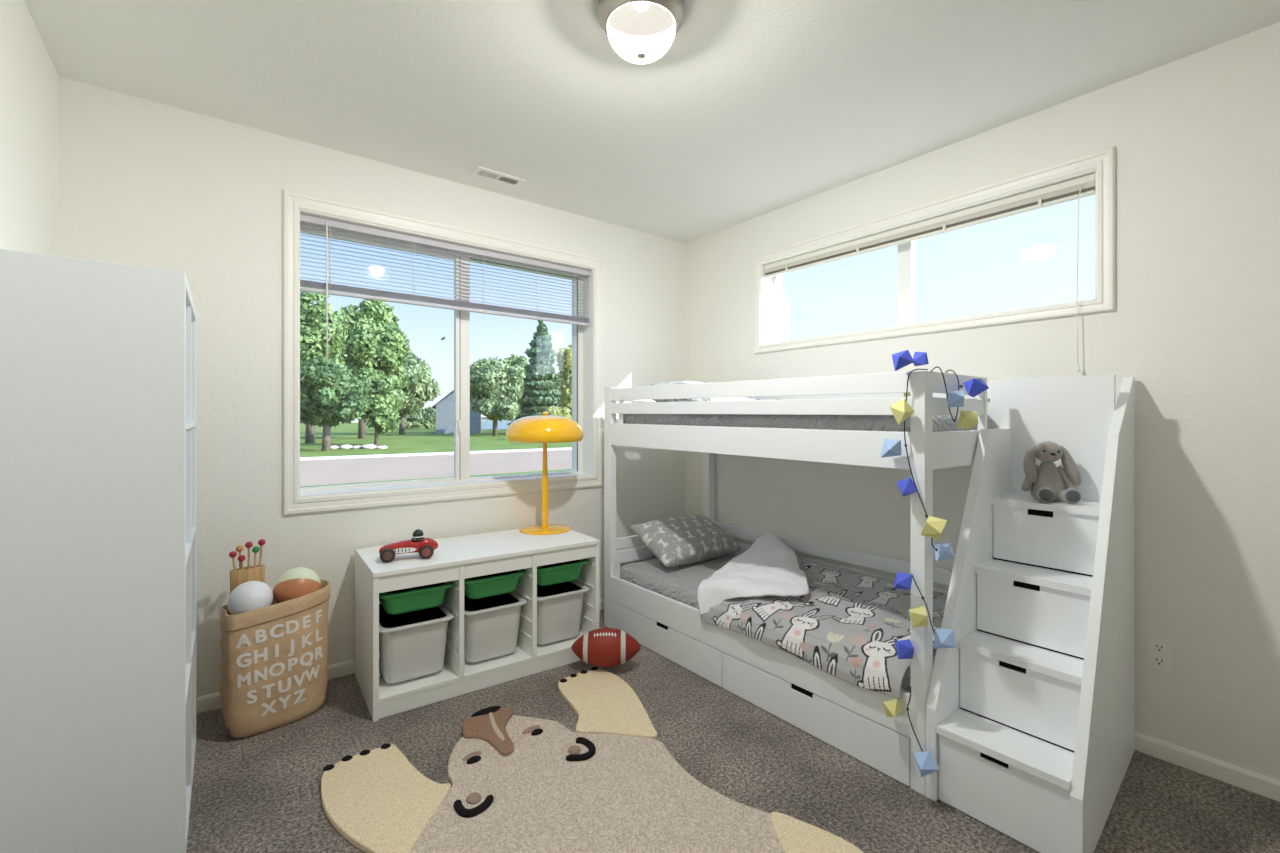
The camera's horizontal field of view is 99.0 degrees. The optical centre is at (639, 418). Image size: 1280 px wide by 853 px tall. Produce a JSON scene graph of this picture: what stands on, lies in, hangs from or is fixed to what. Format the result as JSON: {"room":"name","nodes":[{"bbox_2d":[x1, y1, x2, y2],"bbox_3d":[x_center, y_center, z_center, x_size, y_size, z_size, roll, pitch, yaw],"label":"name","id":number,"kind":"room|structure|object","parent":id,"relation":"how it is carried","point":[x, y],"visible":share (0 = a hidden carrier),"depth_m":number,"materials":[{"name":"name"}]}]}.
{"room":"bedroom","nodes":[
{"label":"bedroom","id":0,"kind":"room"},
{"bbox_2d":[0,0,57,255],"bbox_3d":[-0.851,-0.025,0.233,0.160,2.440,4.313,0,0,-38],"label":"wall","id":1,"kind":"structure","parent":0,"point":[28,75],"depth_m":1.65,"materials":[{"name":"white paint"}]},
{"bbox_2d":[58,76,684,696],"bbox_3d":[-0.944,-0.025,2.993,3.403,2.440,0.160,0,0,-38],"label":"wall","id":2,"kind":"structure","parent":0,"point":[142,182],"depth_m":2.36,"materials":[{"name":"white paint"}]},
{"bbox_2d":[196,598,603,713],"bbox_3d":[-0.892,1.164,2.925,3.083,0.062,0.012,0,0,-38],"label":"baseboard","id":3,"kind":"structure","parent":2,"relation":"attached to","point":[208,702],"depth_m":2.50,"materials":[{"name":"white paint"}]},
{"bbox_2d":[283,189,602,515],"bbox_3d":[-0.964,-0.292,2.998,1.689,1.435,0.223,0,0,-38],"label":"window","id":4,"kind":"structure","parent":2,"relation":"in","point":[587,341],"depth_m":2.93,"materials":[{"name":"white paint"}]},
{"bbox_2d":[300,214,589,360],"bbox_3d":[-0.929,-0.598,2.952,1.550,0.657,0.049,0,0,-38],"label":"window blind","id":5,"kind":"object","parent":4,"relation":"attached to","point":[306,219],"visible":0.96,"depth_m":2.82,"materials":[{"name":"white plastic"}]},
{"bbox_2d":[24,0,1279,242],"bbox_3d":[0.410,-1.305,1.252,3.403,0.120,4.573,0,0,-38],"label":"ceiling","id":6,"kind":"structure","parent":0,"point":[753,108],"depth_m":1.99,"materials":[{"name":"white paint"}]},
{"bbox_2d":[470,166,525,187],"bbox_3d":[-0.730,-1.241,2.811,0.260,0.007,0.110,0,0,-38],"label":"ceiling vent","id":7,"kind":"object","parent":6,"relation":"in","point":[480,172],"visible":1,"depth_m":2.80,"materials":[{"name":"white metal"}]},
{"bbox_2d":[598,0,683,62],"bbox_3d":[0.004,-1.159,1.650,0.260,0.171,0.260,0,0,-38],"label":"ceiling light","id":8,"kind":"object","parent":6,"relation":"attached to","point":[606,8],"visible":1,"depth_m":1.70,"materials":[{"name":"white glass"}]},
{"bbox_2d":[186,609,1279,852],"bbox_3d":[0.410,1.255,1.252,3.403,0.120,4.573,0,0,-38],"label":"floor","id":9,"kind":"structure","parent":0,"point":[261,792],"depth_m":1.81,"materials":[{"name":"carpet"}]},
{"bbox_2d":[0,249,195,852],"bbox_3d":[-1.576,0.401,1.626,0.374,1.588,0.702,0,0,-37],"label":"bookcase","id":10,"kind":"object","parent":9,"relation":"on","point":[98,358],"visible":1,"depth_m":1.36,"materials":[{"name":"white wood"}]},
{"bbox_2d":[220,579,329,738],"bbox_3d":[-1.438,0.942,2.176,0.375,0.506,0.203,0,0,-45],"label":"paper bag","id":11,"kind":"object","parent":9,"relation":"on","point":[274,661],"visible":0.97,"depth_m":2.09,"materials":[{"name":"brown paper"}]},
{"bbox_2d":[230,565,264,614],"bbox_3d":[-1.551,0.717,2.160,0.115,0.257,0.040,0,0,-38],"label":"wooden pot","id":12,"kind":"object","parent":11,"relation":"in","point":[237,577],"visible":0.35,"depth_m":2.14,"materials":[{"name":"brown wood"}]},
{"bbox_2d":[229,551,236,569],"bbox_3d":[-1.578,0.665,2.131,0.040,0.301,0.026,0,0,-38],"label":"mallet","id":13,"kind":"object","parent":12,"relation":"in","point":[232,554],"visible":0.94,"depth_m":2.12,"materials":[{"name":"brown wood"}]},
{"bbox_2d":[236,545,243,569],"bbox_3d":[-1.571,0.656,2.146,0.025,0.319,0.027,0,0,18],"label":"mallet","id":14,"kind":"object","parent":12,"relation":"in","point":[239,548],"visible":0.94,"depth_m":2.14,"materials":[{"name":"brown wood"}]},
{"bbox_2d":[238,555,245,569],"bbox_3d":[-1.559,0.674,2.139,0.027,0.283,0.026,0,0,-38],"label":"mallet","id":15,"kind":"object","parent":12,"relation":"in","point":[241,558],"visible":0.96,"depth_m":2.13,"materials":[{"name":"brown wood"}]},
{"bbox_2d":[245,542,252,568],"bbox_3d":[-1.550,0.651,2.166,0.026,0.329,0.026,0,0,-38],"label":"mallet","id":16,"kind":"object","parent":12,"relation":"in","point":[248,545],"visible":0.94,"depth_m":2.16,"materials":[{"name":"brown wood"}]},
{"bbox_2d":[252,546,259,566],"bbox_3d":[-1.530,0.661,2.174,0.026,0.308,0.026,0,0,18],"label":"mallet","id":17,"kind":"object","parent":12,"relation":"in","point":[255,549],"visible":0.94,"depth_m":2.17,"materials":[{"name":"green wood"}]},
{"bbox_2d":[258,539,265,566],"bbox_3d":[-1.523,0.649,2.188,0.040,0.333,0.026,0,0,-38],"label":"mallet","id":18,"kind":"object","parent":12,"relation":"in","point":[261,542],"visible":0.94,"depth_m":2.19,"materials":[{"name":"brown wood"}]},
{"bbox_2d":[227,581,272,614],"bbox_3d":[-1.493,0.695,2.095,0.143,0.143,0.143,0,0,-38],"label":"ball","id":19,"kind":"object","parent":11,"relation":"in","point":[248,596],"visible":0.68,"depth_m":2.05,"materials":[{"name":"white rubber"}]},
{"bbox_2d":[236,609,322,716],"bbox_3d":[-1.380,0.950,2.113,0.030,0.347,0.297,0,0,40],"label":"print","id":20,"kind":"object","parent":11,"relation":"attached to","point":[279,660],"depth_m":2.10,"materials":[{"name":"white paint"}]},
{"bbox_2d":[273,567,320,602],"bbox_3d":[-1.393,0.689,2.223,0.165,0.165,0.165,0,0,-38],"label":"ball","id":21,"kind":"object","parent":11,"relation":"in","point":[297,582],"visible":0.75,"depth_m":2.17,"materials":[{"name":"green rubber"}]},
{"bbox_2d":[355,529,599,721],"bbox_3d":[-0.767,0.902,2.649,1.036,0.587,0.492,0,0,-35],"label":"storage unit","id":22,"kind":"object","parent":9,"relation":"on","point":[455,559],"visible":0.64,"depth_m":2.45,"materials":[{"name":"white wood"}]},
{"bbox_2d":[379,529,437,562],"bbox_3d":[-1.006,0.547,2.382,0.237,0.124,0.106,0,0,-24],"label":"car","id":23,"kind":"object","parent":22,"relation":"on","point":[425,547],"visible":1,"depth_m":2.36,"materials":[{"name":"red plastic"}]},
{"bbox_2d":[394,548,416,552],"bbox_3d":[-1.021,0.565,2.375,0.092,0.021,0.061,0,0,-24],"label":"grille","id":24,"kind":"object","parent":23,"relation":"attached to","point":[396,550],"depth_m":2.35,"materials":[{"name":"metal"}]},
{"bbox_2d":[379,604,453,682],"bbox_3d":[-1.046,0.979,2.457,0.299,0.246,0.430,0,0,-35],"label":"bin","id":25,"kind":"object","parent":22,"relation":"on","point":[412,644],"visible":0.62,"depth_m":2.31,"materials":[{"name":"white plastic"}]},
{"bbox_2d":[379,581,453,613],"bbox_3d":[-1.046,0.764,2.457,0.299,0.098,0.430,0,0,-35],"label":"bin","id":26,"kind":"object","parent":22,"relation":"attached to","point":[406,600],"visible":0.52,"depth_m":2.30,"materials":[{"name":"green plastic"}]},
{"bbox_2d":[379,631,583,702],"bbox_3d":[-0.767,1.122,2.649,0.994,0.018,0.472,0,0,-35],"label":"shelf","id":27,"kind":"object","parent":22,"relation":"attached to","point":[448,677],"depth_m":2.42,"materials":[{"name":"white wood"}]},
{"bbox_2d":[464,592,526,661],"bbox_3d":[-0.769,0.979,2.651,0.299,0.246,0.430,0,0,-35],"label":"bin","id":28,"kind":"object","parent":22,"relation":"on","point":[491,624],"visible":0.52,"depth_m":2.50,"materials":[{"name":"white plastic"}]},
{"bbox_2d":[464,569,526,598],"bbox_3d":[-0.769,0.764,2.651,0.299,0.098,0.430,0,0,-35],"label":"bin","id":29,"kind":"object","parent":22,"relation":"attached to","point":[484,586],"visible":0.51,"depth_m":2.49,"materials":[{"name":"green plastic"}]},
{"bbox_2d":[505,412,583,534],"bbox_3d":[-0.521,0.285,2.995,0.421,0.647,0.421,0,0,-38],"label":"table lamp","id":30,"kind":"object","parent":22,"relation":"on","point":[544,429],"visible":1,"depth_m":2.87,"materials":[{"name":"yellow metal"}]},
{"bbox_2d":[537,580,589,644],"bbox_3d":[-0.492,0.979,2.846,0.299,0.246,0.430,0,0,-35],"label":"bin","id":31,"kind":"object","parent":22,"relation":"on","point":[559,606],"visible":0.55,"depth_m":2.70,"materials":[{"name":"white plastic"}]},
{"bbox_2d":[537,558,589,585],"bbox_3d":[-0.492,0.764,2.846,0.299,0.098,0.430,0,0,-35],"label":"bin","id":32,"kind":"object","parent":22,"relation":"attached to","point":[556,573],"visible":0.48,"depth_m":2.68,"materials":[{"name":"green plastic"}]},
{"bbox_2d":[321,667,863,852],"bbox_3d":[-0.193,1.180,1.648,1.194,0.030,1.519,0,0,-38],"label":"rug","id":33,"kind":"object","parent":9,"relation":"on","point":[521,784],"visible":1,"depth_m":1.70,"materials":[{"name":"beige fabric"}]},
{"bbox_2d":[571,628,640,666],"bbox_3d":[-0.161,1.086,2.598,0.331,0.173,0.174,0,0,-5],"label":"football","id":34,"kind":"object","parent":9,"relation":"on","point":[601,647],"visible":1,"depth_m":2.54,"materials":[{"name":"red leather"}]},
{"bbox_2d":[604,371,1001,795],"bbox_3d":[0.682,0.506,2.704,0.847,1.379,1.808,0,0,-38],"label":"bunk bed","id":35,"kind":"object","parent":9,"relation":"on","point":[848,717],"visible":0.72,"depth_m":2.16,"materials":[{"name":"white paint"}]},
{"bbox_2d":[618,553,936,691],"bbox_3d":[0.676,0.902,2.700,0.777,0.152,1.676,0,0,-38],"label":"mattress","id":36,"kind":"object","parent":35,"relation":"on","point":[680,583],"visible":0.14,"depth_m":2.91,"materials":[{"name":"grey fabric"}]},
{"bbox_2d":[630,515,740,566],"bbox_3d":[0.276,0.703,3.212,0.600,0.230,0.319,0,0,-39],"label":"pillow","id":37,"kind":"object","parent":36,"relation":"on","point":[688,539],"visible":1,"depth_m":3.11,"materials":[{"name":"fabric"}]},
{"bbox_2d":[698,533,946,698],"bbox_3d":[0.796,0.791,2.492,0.826,0.269,1.194,0,0,-38],"label":"duvet","id":38,"kind":"object","parent":36,"relation":"on","point":[845,623],"visible":0.86,"depth_m":2.28,"materials":[{"name":"fabric"}]},
{"bbox_2d":[624,414,993,431],"bbox_3d":[0.676,0.048,2.703,0.769,0.181,1.672,0,0,-38],"label":"mattress","id":39,"kind":"object","parent":35,"relation":"on","point":[941,423],"visible":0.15,"depth_m":2.18,"materials":[{"name":"grey fabric"}]},
{"bbox_2d":[644,381,752,401],"bbox_3d":[0.313,-0.139,3.132,0.560,0.161,0.398,0,0,-38],"label":"pillow","id":40,"kind":"object","parent":39,"relation":"on","point":[669,382],"visible":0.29,"depth_m":2.99,"materials":[{"name":"fabric"}]},
{"bbox_2d":[686,397,778,401],"bbox_3d":[0.813,-0.074,2.514,0.750,0.083,1.110,0,0,-38],"label":"blanket","id":41,"kind":"object","parent":39,"relation":"on","point":[731,398],"visible":0.06,"depth_m":2.78,"materials":[{"name":"fabric"}]},
{"bbox_2d":[881,350,988,776],"bbox_3d":[0.979,0.443,1.807,0.380,1.330,0.200,0,0,-38],"label":"string lights","id":42,"kind":"object","parent":35,"relation":"hanging from","point":[901,410],"visible":1,"depth_m":1.73,"materials":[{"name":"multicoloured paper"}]},
{"bbox_2d":[926,375,1134,852],"bbox_3d":[1.357,0.519,1.831,0.840,1.353,0.397,0,0,-38],"label":"storage stairs","id":43,"kind":"structure","parent":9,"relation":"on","point":[1030,716],"depth_m":1.74,"materials":[{"name":"white paint"}]},
{"bbox_2d":[1021,442,1081,503],"bbox_3d":[1.437,0.183,1.909,0.175,0.207,0.152,0,0,24],"label":"rabbit","id":44,"kind":"object","parent":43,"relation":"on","point":[1046,482],"visible":1,"depth_m":1.90},
{"bbox_2d":[685,22,1279,779],"bbox_3d":[1.708,-0.025,2.224,0.160,2.440,4.313,0,0,-38],"label":"wall","id":45,"kind":"structure","parent":0,"point":[1195,322],"depth_m":1.93,"materials":[{"name":"white paint"}]},
{"bbox_2d":[754,146,1115,353],"bbox_3d":[1.308,-0.705,2.755,0.212,0.608,1.710,0,0,-38],"label":"window","id":46,"kind":"structure","parent":45,"relation":"in","point":[767,291],"depth_m":2.50,"materials":[{"name":"white paint"}]},
{"bbox_2d":[765,173,1094,371],"bbox_3d":[1.244,-0.559,2.710,0.093,0.759,1.590,0,0,-38],"label":"window blind","id":47,"kind":"object","parent":46,"relation":"attached to","point":[1084,186],"visible":0.91,"depth_m":2.48,"materials":[{"name":"white plastic"}]},
{"bbox_2d":[1146,635,1173,673],"bbox_3d":[1.832,0.831,1.927,0.009,0.116,0.072,0,0,-38],"label":"wall outlet","id":48,"kind":"object","parent":45,"relation":"attached to","point":[1159,651],"visible":1,"depth_m":1.92,"materials":[{"name":"white paint"}]},
{"bbox_2d":[1153,657,1165,665],"bbox_3d":[1.831,0.855,1.926,0.003,0.030,0.033,0,0,-38],"label":"socket","id":49,"kind":"object","parent":48,"relation":"attached to","point":[1157,661],"depth_m":1.92,"materials":[{"name":"white plastic"}]},
{"bbox_2d":[1153,643,1165,651],"bbox_3d":[1.831,0.807,1.926,0.003,0.030,0.033,0,0,-38],"label":"socket","id":50,"kind":"object","parent":48,"relation":"attached to","point":[1157,647],"depth_m":1.92,"materials":[{"name":"white plastic"}]},
{"bbox_2d":[1135,731,1279,801],"bbox_3d":[1.644,1.164,2.166,0.012,0.062,4.301,0,0,-38],"label":"baseboard","id":51,"kind":"structure","parent":45,"relation":"attached to","point":[1257,783],"depth_m":1.82,"materials":[{"name":"white paint"}]},
{"label":"outside","id":52,"kind":"structure","parent":0,"visible":0},
{"bbox_2d":[300,469,571,486],"bbox_3d":[10.146,1.665,19.531,280.000,0.100,12.227,0,0,-38],"label":"lawn","id":53,"kind":"structure","parent":52,"point":[561,469],"depth_m":15.58,"materials":[{"name":"green plant"}]},
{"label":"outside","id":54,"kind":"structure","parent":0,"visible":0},
{"bbox_2d":[300,423,571,456],"bbox_3d":[-72.198,1.665,125.389,280.000,0.100,233.400,0,0,-38],"label":"lawn","id":55,"kind":"structure","parent":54,"point":[416,440],"depth_m":35.81,"materials":[{"name":"green plant"}]},
{"bbox_2d":[300,280,349,443],"bbox_3d":[-21.516,-3.660,36.004,5.788,10.759,5.144,0,0,18],"label":"leafy tree","id":56,"kind":"object","parent":55,"relation":"on","point":[313,324],"visible":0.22,"depth_m":34.77,"materials":[{"name":"green plant"}]},
{"bbox_2d":[300,356,367,450],"bbox_3d":[-15.965,-0.652,27.374,3.869,4.749,4.145,0,0,-38],"label":"leafy tree","id":57,"kind":"object","parent":55,"relation":"on","point":[328,393],"visible":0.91,"depth_m":26.50,"materials":[{"name":"green plant"}]},
{"bbox_2d":[339,445,352,448],"bbox_3d":[-15.865,1.526,29.507,0.721,0.272,0.534,0,0,-38],"label":"rock","id":58,"kind":"object","parent":55,"relation":"on","point":[341,446],"visible":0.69,"depth_m":29.31,"materials":[{"name":"white stone"}]},
{"bbox_2d":[351,445,361,448],"bbox_3d":[-15.276,1.543,29.503,0.562,0.223,0.445,0,0,-38],"label":"rock","id":59,"kind":"object","parent":55,"relation":"on","point":[357,446],"visible":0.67,"depth_m":29.33,"materials":[{"name":"white stone"}]},
{"bbox_2d":[361,444,376,448],"bbox_3d":[-14.641,1.517,29.494,0.789,0.307,0.623,0,0,-38],"label":"rock","id":60,"kind":"object","parent":55,"relation":"on","point":[368,446],"visible":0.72,"depth_m":29.27,"materials":[{"name":"white stone"}]},
{"bbox_2d":[337,294,409,438],"bbox_3d":[-22.315,-4.416,44.668,6.919,12.271,7.025,0,0,14],"label":"leafy tree","id":61,"kind":"object","parent":55,"relation":"on","point":[374,342],"visible":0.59,"depth_m":43.75,"materials":[{"name":"green plant"}]},
{"bbox_2d":[354,367,404,445],"bbox_3d":[-15.773,-0.719,33.080,3.050,4.877,3.000,0,0,-20],"label":"leafy tree","id":62,"kind":"object","parent":55,"relation":"on","point":[385,396],"visible":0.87,"depth_m":32.45,"materials":[{"name":"green plant"}]},
{"bbox_2d":[376,446,387,448],"bbox_3d":[-13.936,1.552,29.496,0.593,0.205,0.445,0,0,-38],"label":"rock","id":63,"kind":"object","parent":55,"relation":"on","point":[377,447],"visible":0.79,"depth_m":29.32,"materials":[{"name":"white stone"}]},
{"bbox_2d":[405,408,431,429],"bbox_3d":[-34.324,-0.256,83.014,5.157,3.818,4.513,0,0,-38],"label":"bush","id":64,"kind":"object","parent":55,"relation":"on","point":[416,420],"visible":0.67,"depth_m":81.82,"materials":[{"name":"green plant"}]},
{"bbox_2d":[397,349,440,433],"bbox_3d":[-24.632,-2.958,57.300,6.877,9.358,8.302,0,0,-38],"label":"leafy tree","id":65,"kind":"object","parent":55,"relation":"on","point":[420,388],"visible":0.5,"depth_m":56.29,"materials":[{"name":"green plant"}]},
{"bbox_2d":[423,405,435,428],"bbox_3d":[-34.587,-0.189,90.231,3.938,4.148,4.051,0,0,-38],"label":"bush","id":66,"kind":"object","parent":55,"relation":"on","point":[430,423],"visible":0.5,"depth_m":89.16,"materials":[{"name":"green plant"}]},
{"bbox_2d":[432,390,481,433],"bbox_3d":[-20.729,-0.955,62.907,5.300,5.140,6.600,0,0,-14],"label":"shed","id":67,"kind":"object","parent":55,"relation":"on","point":[444,407],"visible":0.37,"depth_m":59.76,"materials":[{"name":"grey wood"}]},
{"bbox_2d":[482,414,513,428],"bbox_3d":[-21.614,0.115,87.985,9.600,3.000,6.800,0,0,-6],"label":"house","id":68,"kind":"structure","parent":55,"relation":"on","point":[486,423],"depth_m":84.77,"materials":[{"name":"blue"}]},
{"bbox_2d":[470,356,526,435],"bbox_3d":[-13.792,-2.137,51.802,5.670,7.715,6.084,0,0,-38],"label":"leafy tree","id":69,"kind":"object","parent":55,"relation":"on","point":[495,390],"visible":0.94,"depth_m":50.39,"materials":[{"name":"green plant"}]},
{"bbox_2d":[503,353,529,420],"bbox_3d":[-15.432,-3.391,70.208,5.703,10.222,5.972,0,0,-2],"label":"leafy tree","id":70,"kind":"object","parent":55,"relation":"on","point":[513,360],"visible":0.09,"depth_m":69.54,"materials":[{"name":"green plant"}]},
{"bbox_2d":[507,320,562,424],"bbox_3d":[-10.893,-4.843,60.050,7.326,13.124,7.194,0,0,-38],"label":"conifer tree","id":71,"kind":"object","parent":55,"relation":"on","point":[541,392],"visible":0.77,"depth_m":58.56,"materials":[{"name":"green plant"}]},
{"bbox_2d":[543,406,570,418],"bbox_3d":[-6.414,0.267,42.041,2.843,2.545,2.542,0,0,-38],"label":"bush","id":72,"kind":"object","parent":55,"relation":"on","point":[564,412],"visible":0.16,"depth_m":41.69,"materials":[{"name":"green plant"}]},
{"bbox_2d":[555,344,571,410],"bbox_3d":[-6.552,-3.121,53.912,3.269,9.681,4.108,0,0,7],"label":"leafy tree","id":73,"kind":"object","parent":55,"relation":"on","point":[564,356],"visible":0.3,"depth_m":52.86,"materials":[{"name":"green plant"}]},
{"bbox_2d":[557,378,571,418],"bbox_3d":[-12.172,-2.197,80.130,6.905,8.362,6.935,0,0,-38],"label":"leafy tree","id":74,"kind":"object","parent":55,"relation":"on","point":[561,378],"visible":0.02,"depth_m":78.61,"materials":[{"name":"green plant"}]},
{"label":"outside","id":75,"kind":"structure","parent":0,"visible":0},
{"bbox_2d":[300,450,571,485],"bbox_3d":[3.292,1.690,28.342,280.000,0.090,10.100,0,0,-38],"label":"road","id":76,"kind":"structure","parent":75,"point":[373,469],"depth_m":18.87,"materials":[{"name":"grey asphalt"}]},
{"bbox_2d":[300,447,571,459],"bbox_3d":[-0.177,1.660,32.802,280.000,0.110,1.200,0,0,-38],"label":"kerb","id":77,"kind":"object","parent":76,"relation":"on","point":[569,448],"depth_m":24.61,"materials":[{"name":"beige concrete"}]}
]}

